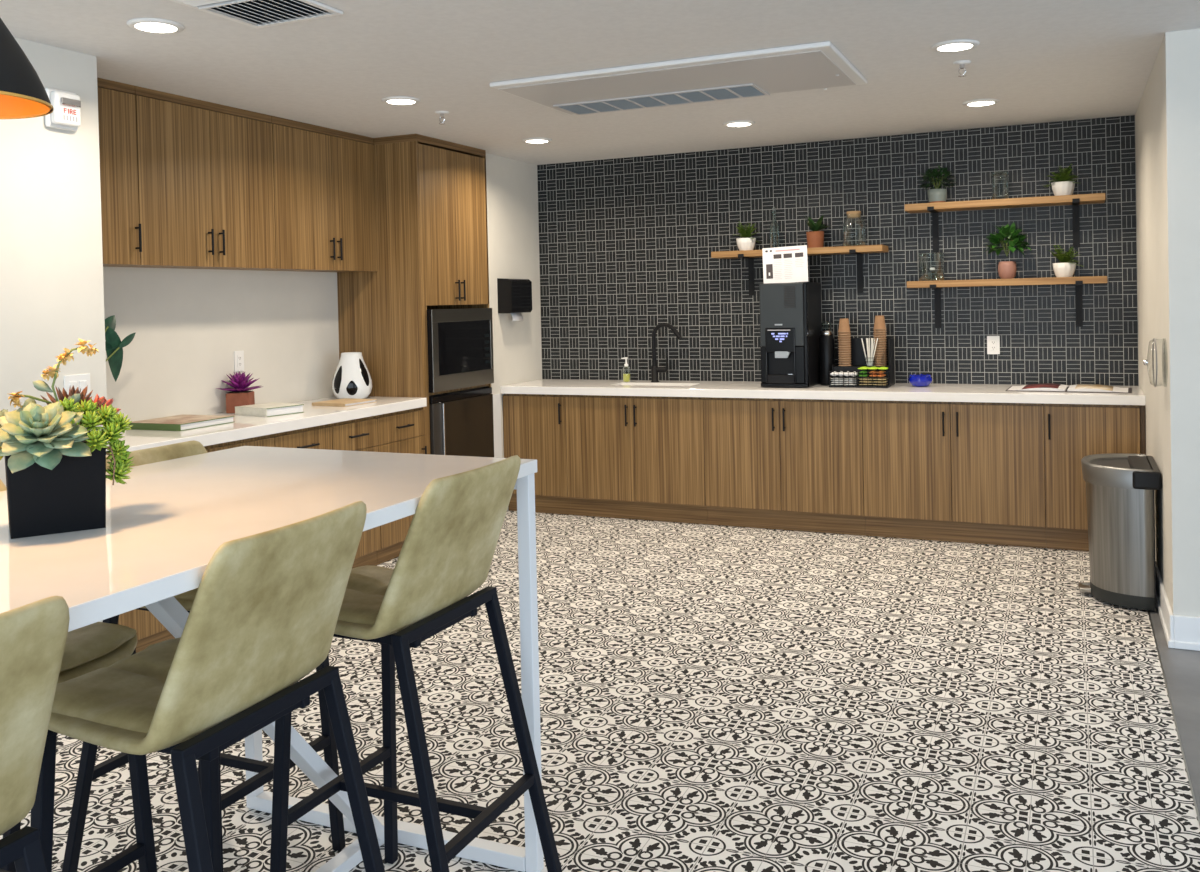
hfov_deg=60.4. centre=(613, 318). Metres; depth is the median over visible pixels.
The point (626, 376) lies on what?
soap dispenser
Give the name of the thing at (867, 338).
stirrer
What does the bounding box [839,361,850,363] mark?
paper cup
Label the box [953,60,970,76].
sprinkler
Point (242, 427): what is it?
countertop
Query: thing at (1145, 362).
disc
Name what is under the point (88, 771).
bar stool
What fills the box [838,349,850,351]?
paper cup
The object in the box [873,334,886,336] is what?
paper cup
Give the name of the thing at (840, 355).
paper cup
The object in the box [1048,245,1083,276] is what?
potted fern
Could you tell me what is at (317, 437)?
base cabinet
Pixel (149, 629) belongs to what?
base cabinet
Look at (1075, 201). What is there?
wall shelf
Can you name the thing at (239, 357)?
socket
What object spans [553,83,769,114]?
ceiling vent
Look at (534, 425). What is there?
base cabinet
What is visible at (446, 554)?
bar stool
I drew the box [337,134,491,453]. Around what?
tall cabinet
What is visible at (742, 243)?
pot
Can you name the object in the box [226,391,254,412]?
pot
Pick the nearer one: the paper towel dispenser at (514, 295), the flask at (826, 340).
the flask at (826, 340)
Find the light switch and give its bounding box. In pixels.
[64,373,90,396]
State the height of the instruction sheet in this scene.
0.246 m
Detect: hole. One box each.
[334,366,341,393]
[346,381,357,394]
[359,359,368,385]
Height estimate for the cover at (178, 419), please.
0.001 m
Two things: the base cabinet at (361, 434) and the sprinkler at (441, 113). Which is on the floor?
the base cabinet at (361, 434)
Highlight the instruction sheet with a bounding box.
[762,245,807,282]
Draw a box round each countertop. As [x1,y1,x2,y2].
[108,396,426,451]
[500,379,1145,404]
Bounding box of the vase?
[332,352,372,398]
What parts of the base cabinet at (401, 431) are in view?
drawer, door, handle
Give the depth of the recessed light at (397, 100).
5.26 m
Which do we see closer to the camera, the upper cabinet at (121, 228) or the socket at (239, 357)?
the upper cabinet at (121, 228)
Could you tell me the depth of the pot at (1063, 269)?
6.26 m
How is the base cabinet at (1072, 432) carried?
on the floor
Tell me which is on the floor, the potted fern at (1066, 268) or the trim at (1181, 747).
the trim at (1181, 747)
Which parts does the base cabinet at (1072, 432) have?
handle, filler panel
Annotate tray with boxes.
[761,383,808,387]
[767,374,793,383]
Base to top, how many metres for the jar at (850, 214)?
0.231 m
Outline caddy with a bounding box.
[829,338,894,387]
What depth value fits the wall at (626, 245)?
6.93 m
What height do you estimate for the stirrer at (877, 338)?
0.181 m
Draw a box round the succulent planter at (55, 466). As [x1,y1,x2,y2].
[0,338,133,538]
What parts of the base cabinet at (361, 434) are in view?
drawer, handle, door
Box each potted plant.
[805,215,829,247]
[918,165,956,202]
[985,222,1031,278]
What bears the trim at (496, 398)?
attached to the wall at (511, 184)
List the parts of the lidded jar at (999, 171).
lid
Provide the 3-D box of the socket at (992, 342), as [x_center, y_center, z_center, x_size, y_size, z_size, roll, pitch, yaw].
[2.430,0.172,6.595,0.034,0.068,0.003,-1,1,24]
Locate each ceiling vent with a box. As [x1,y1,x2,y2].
[169,0,342,28]
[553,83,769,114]
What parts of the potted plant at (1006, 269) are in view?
pot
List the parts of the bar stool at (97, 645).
leg, leg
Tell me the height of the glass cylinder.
0.179 m
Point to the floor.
(714, 698)
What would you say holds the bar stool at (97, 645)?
on the floor
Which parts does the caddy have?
panel, panel, panel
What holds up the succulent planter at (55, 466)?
on the bar table
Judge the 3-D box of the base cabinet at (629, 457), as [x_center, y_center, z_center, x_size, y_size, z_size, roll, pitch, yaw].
[0.252,0.941,7.227,1.007,0.846,0.642,-1,1,24]
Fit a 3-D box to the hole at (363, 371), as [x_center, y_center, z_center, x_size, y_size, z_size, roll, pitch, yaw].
[-1.531,0.332,6.328,0.053,0.170,0.055,-1,1,24]
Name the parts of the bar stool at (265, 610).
leg, seat frame, leg, leg, leg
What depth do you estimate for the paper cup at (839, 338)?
6.75 m
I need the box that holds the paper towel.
[510,313,522,320]
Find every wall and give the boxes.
[0,37,108,621]
[103,267,338,421]
[486,153,541,510]
[537,115,1138,385]
[1135,29,1199,616]
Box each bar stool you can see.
[0,479,156,871]
[0,596,69,871]
[30,501,384,871]
[62,440,345,871]
[270,455,561,871]
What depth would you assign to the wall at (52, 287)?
4.05 m
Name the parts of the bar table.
leg, leg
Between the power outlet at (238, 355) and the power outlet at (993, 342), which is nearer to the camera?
the power outlet at (238, 355)
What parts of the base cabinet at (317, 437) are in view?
handle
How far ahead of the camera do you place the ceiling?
4.46 m
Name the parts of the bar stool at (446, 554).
leg, leg, seat frame, leg, leg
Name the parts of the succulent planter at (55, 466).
pot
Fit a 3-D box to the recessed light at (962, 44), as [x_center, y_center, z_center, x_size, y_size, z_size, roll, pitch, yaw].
[1.452,-1.155,4.383,0.196,0.010,0.196,-1,1,24]
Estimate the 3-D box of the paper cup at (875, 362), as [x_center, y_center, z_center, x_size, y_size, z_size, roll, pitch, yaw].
[1.737,0.249,6.708,0.085,0.090,0.085,-1,1,24]
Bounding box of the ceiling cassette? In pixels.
[490,41,866,114]
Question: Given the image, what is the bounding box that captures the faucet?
[651,323,681,381]
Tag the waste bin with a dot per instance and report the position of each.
(1120, 487)
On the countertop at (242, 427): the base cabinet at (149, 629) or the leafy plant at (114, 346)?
the leafy plant at (114, 346)
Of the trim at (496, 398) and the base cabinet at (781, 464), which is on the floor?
the base cabinet at (781, 464)
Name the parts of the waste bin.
lid, panel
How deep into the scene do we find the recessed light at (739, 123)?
6.18 m
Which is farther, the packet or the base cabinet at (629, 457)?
the base cabinet at (629, 457)
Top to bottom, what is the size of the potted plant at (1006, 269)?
0.350 m
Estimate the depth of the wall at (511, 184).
7.54 m
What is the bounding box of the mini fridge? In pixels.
[429,386,493,456]
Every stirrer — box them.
[861,338,867,365]
[867,338,868,365]
[871,338,877,365]
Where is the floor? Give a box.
[0,510,1199,871]
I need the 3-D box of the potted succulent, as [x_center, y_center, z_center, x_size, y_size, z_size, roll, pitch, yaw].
[-2.058,0.407,5.699,0.248,0.224,0.252,-1,1,-5]
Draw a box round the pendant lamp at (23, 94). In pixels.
[0,18,53,118]
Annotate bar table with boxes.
[0,446,543,871]
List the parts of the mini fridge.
handle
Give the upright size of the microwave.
0.516 m
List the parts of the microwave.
trim, door glass, control panel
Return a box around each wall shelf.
[711,245,887,295]
[905,193,1104,252]
[907,276,1106,327]
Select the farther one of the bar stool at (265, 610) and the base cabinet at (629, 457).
the base cabinet at (629, 457)
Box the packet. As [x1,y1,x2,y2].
[873,380,887,382]
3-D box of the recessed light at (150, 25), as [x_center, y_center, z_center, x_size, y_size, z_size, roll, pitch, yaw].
[-1.685,-1.074,3.801,0.196,0.010,0.196,-1,1,24]
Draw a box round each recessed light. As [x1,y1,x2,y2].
[127,18,184,33]
[382,96,420,104]
[522,138,551,143]
[723,120,754,126]
[931,39,978,51]
[962,99,999,106]
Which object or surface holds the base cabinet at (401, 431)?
on the floor
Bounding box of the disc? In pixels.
[1143,338,1156,386]
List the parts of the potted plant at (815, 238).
pot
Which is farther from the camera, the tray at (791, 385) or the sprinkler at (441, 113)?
the tray at (791, 385)
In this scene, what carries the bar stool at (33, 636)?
on the floor
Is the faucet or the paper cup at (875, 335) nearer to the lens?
the paper cup at (875, 335)
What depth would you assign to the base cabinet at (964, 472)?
6.13 m
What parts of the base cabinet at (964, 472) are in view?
door, handle, handle, door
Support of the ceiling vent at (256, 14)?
in the ceiling
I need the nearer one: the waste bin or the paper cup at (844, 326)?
the waste bin
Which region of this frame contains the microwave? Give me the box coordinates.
[427,308,493,392]
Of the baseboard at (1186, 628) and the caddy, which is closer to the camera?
the baseboard at (1186, 628)
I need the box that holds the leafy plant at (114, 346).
[105,315,135,381]
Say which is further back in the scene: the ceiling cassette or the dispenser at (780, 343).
the dispenser at (780, 343)
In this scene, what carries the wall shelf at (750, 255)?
attached to the wall at (626, 245)
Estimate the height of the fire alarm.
0.155 m
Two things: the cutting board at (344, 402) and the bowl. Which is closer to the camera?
the cutting board at (344, 402)
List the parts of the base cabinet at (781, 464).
door, handle, handle, door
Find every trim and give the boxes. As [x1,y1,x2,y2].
[493,394,501,457]
[1147,610,1199,825]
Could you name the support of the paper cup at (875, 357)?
on the paper cup
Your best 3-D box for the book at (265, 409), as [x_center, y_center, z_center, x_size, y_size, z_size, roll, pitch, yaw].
[-1.860,0.494,5.583,0.270,0.044,0.242,-1,1,35]
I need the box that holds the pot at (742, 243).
[736,238,755,250]
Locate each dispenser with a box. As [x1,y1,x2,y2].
[497,278,531,320]
[621,357,629,381]
[765,328,795,382]
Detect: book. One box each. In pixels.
[128,415,233,430]
[235,402,303,416]
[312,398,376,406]
[1006,383,1131,392]
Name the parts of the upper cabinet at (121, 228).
handle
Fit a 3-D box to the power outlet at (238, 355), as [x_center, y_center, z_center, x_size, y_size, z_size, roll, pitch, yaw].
[-2.105,0.242,5.804,0.010,0.115,0.072,-1,1,24]
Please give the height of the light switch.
0.118 m
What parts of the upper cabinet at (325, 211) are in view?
door, handle, handle, door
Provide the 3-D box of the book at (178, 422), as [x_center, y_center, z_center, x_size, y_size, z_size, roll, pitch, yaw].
[-2.132,0.515,5.092,0.340,0.032,0.362,-1,1,22]
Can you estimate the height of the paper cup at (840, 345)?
0.090 m
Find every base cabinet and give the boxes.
[118,446,208,652]
[205,435,274,451]
[271,424,332,449]
[329,416,380,567]
[374,407,426,564]
[503,394,570,514]
[565,395,707,523]
[703,397,865,535]
[862,400,1045,547]
[1044,404,1145,550]
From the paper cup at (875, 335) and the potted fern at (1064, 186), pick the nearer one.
the potted fern at (1064, 186)
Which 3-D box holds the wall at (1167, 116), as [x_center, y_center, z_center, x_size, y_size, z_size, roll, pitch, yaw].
[5.626,0.024,4.043,6.262,2.545,2.285,-1,1,24]
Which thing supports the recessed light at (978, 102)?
in the ceiling
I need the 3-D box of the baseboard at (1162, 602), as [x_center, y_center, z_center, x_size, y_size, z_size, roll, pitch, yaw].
[2.626,1.282,4.985,0.022,0.135,1.560,-1,1,24]
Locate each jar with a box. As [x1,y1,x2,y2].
[843,211,865,245]
[991,171,1008,198]
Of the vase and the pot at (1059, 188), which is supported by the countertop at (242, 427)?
the vase
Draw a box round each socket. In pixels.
[237,355,241,366]
[990,340,995,349]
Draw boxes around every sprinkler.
[435,111,448,123]
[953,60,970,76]
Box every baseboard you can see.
[1155,559,1173,647]
[1173,615,1199,650]
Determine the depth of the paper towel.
7.44 m
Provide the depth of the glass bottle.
7.03 m
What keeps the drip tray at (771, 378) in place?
on the coffee machine
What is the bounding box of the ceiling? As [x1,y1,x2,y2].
[0,0,1199,164]
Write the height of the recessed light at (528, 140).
0.010 m
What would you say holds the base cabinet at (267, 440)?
on the floor
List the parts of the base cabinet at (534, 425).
handle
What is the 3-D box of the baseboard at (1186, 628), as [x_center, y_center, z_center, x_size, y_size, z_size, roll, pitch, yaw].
[5.186,1.257,3.009,6.262,0.135,0.022,-1,1,24]
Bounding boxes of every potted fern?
[732,222,760,250]
[1045,164,1077,195]
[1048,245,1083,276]
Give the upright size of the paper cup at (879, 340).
0.090 m
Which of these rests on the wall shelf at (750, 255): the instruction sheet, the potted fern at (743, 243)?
the potted fern at (743, 243)
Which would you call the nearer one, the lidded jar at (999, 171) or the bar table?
the bar table
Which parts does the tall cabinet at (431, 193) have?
panel, door, handle, panel, handle, door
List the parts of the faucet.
spout, lever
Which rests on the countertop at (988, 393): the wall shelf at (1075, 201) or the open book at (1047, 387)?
the open book at (1047, 387)
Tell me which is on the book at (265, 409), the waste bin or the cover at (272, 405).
the cover at (272, 405)
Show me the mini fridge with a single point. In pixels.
(461, 422)
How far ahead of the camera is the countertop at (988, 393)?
6.51 m
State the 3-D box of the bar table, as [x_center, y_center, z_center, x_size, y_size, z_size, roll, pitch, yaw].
[-1.132,0.947,1.813,0.998,1.080,2.414,-1,1,24]
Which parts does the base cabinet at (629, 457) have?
door, handle, handle, rail, door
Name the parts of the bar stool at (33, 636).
seat frame, leg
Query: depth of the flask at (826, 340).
6.83 m
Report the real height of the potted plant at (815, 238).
0.228 m
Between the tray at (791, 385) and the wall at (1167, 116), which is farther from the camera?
the tray at (791, 385)
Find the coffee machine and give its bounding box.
[759,282,821,387]
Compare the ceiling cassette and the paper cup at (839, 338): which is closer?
the ceiling cassette
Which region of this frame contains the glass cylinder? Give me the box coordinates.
[918,252,943,280]
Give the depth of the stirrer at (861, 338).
6.70 m
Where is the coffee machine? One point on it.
(790, 313)
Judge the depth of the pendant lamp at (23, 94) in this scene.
1.85 m
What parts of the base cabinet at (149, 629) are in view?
door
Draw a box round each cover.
[131,415,229,423]
[236,402,301,408]
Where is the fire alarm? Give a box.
[45,87,80,130]
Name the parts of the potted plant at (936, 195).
pot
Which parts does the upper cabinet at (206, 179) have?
door, handle, handle, door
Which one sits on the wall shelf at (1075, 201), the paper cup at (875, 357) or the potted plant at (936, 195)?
the potted plant at (936, 195)
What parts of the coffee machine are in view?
spout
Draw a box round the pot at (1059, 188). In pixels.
[1051,181,1074,195]
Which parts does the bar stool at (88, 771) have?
leg, seat frame, leg, leg, leg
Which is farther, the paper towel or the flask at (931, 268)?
the paper towel
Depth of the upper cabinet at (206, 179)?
5.17 m
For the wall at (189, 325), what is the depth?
5.65 m
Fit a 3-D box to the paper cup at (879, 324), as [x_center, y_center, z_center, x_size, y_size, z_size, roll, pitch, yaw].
[1.732,0.028,6.705,0.085,0.090,0.085,-1,1,24]
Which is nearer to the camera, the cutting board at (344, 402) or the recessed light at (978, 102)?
the recessed light at (978, 102)
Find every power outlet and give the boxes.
[234,351,243,371]
[987,336,999,353]
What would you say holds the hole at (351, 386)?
attached to the vase
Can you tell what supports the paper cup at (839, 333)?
in the paper cup at (844, 326)
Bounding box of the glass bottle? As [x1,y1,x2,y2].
[770,211,778,247]
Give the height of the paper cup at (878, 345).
0.090 m
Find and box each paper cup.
[838,318,850,331]
[838,332,850,334]
[838,337,850,339]
[838,344,850,346]
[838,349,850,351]
[838,354,850,356]
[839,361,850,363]
[873,315,885,329]
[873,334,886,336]
[873,339,885,341]
[874,344,886,346]
[874,356,886,358]
[874,361,886,363]
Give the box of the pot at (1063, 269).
[1052,262,1075,276]
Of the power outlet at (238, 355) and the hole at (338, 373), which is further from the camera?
the hole at (338, 373)
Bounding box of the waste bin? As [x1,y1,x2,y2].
[1078,453,1161,610]
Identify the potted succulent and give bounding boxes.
[215,371,260,412]
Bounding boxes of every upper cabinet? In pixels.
[97,78,141,265]
[103,86,275,269]
[239,116,376,271]
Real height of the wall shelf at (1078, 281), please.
0.307 m
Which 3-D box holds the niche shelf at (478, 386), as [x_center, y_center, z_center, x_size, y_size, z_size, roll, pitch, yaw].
[-1.280,0.470,6.880,0.600,0.018,0.742,-1,1,24]
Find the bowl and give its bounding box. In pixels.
[908,374,931,386]
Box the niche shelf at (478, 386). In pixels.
[429,384,488,395]
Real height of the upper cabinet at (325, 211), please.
0.835 m
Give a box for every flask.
[819,321,834,384]
[925,267,939,280]

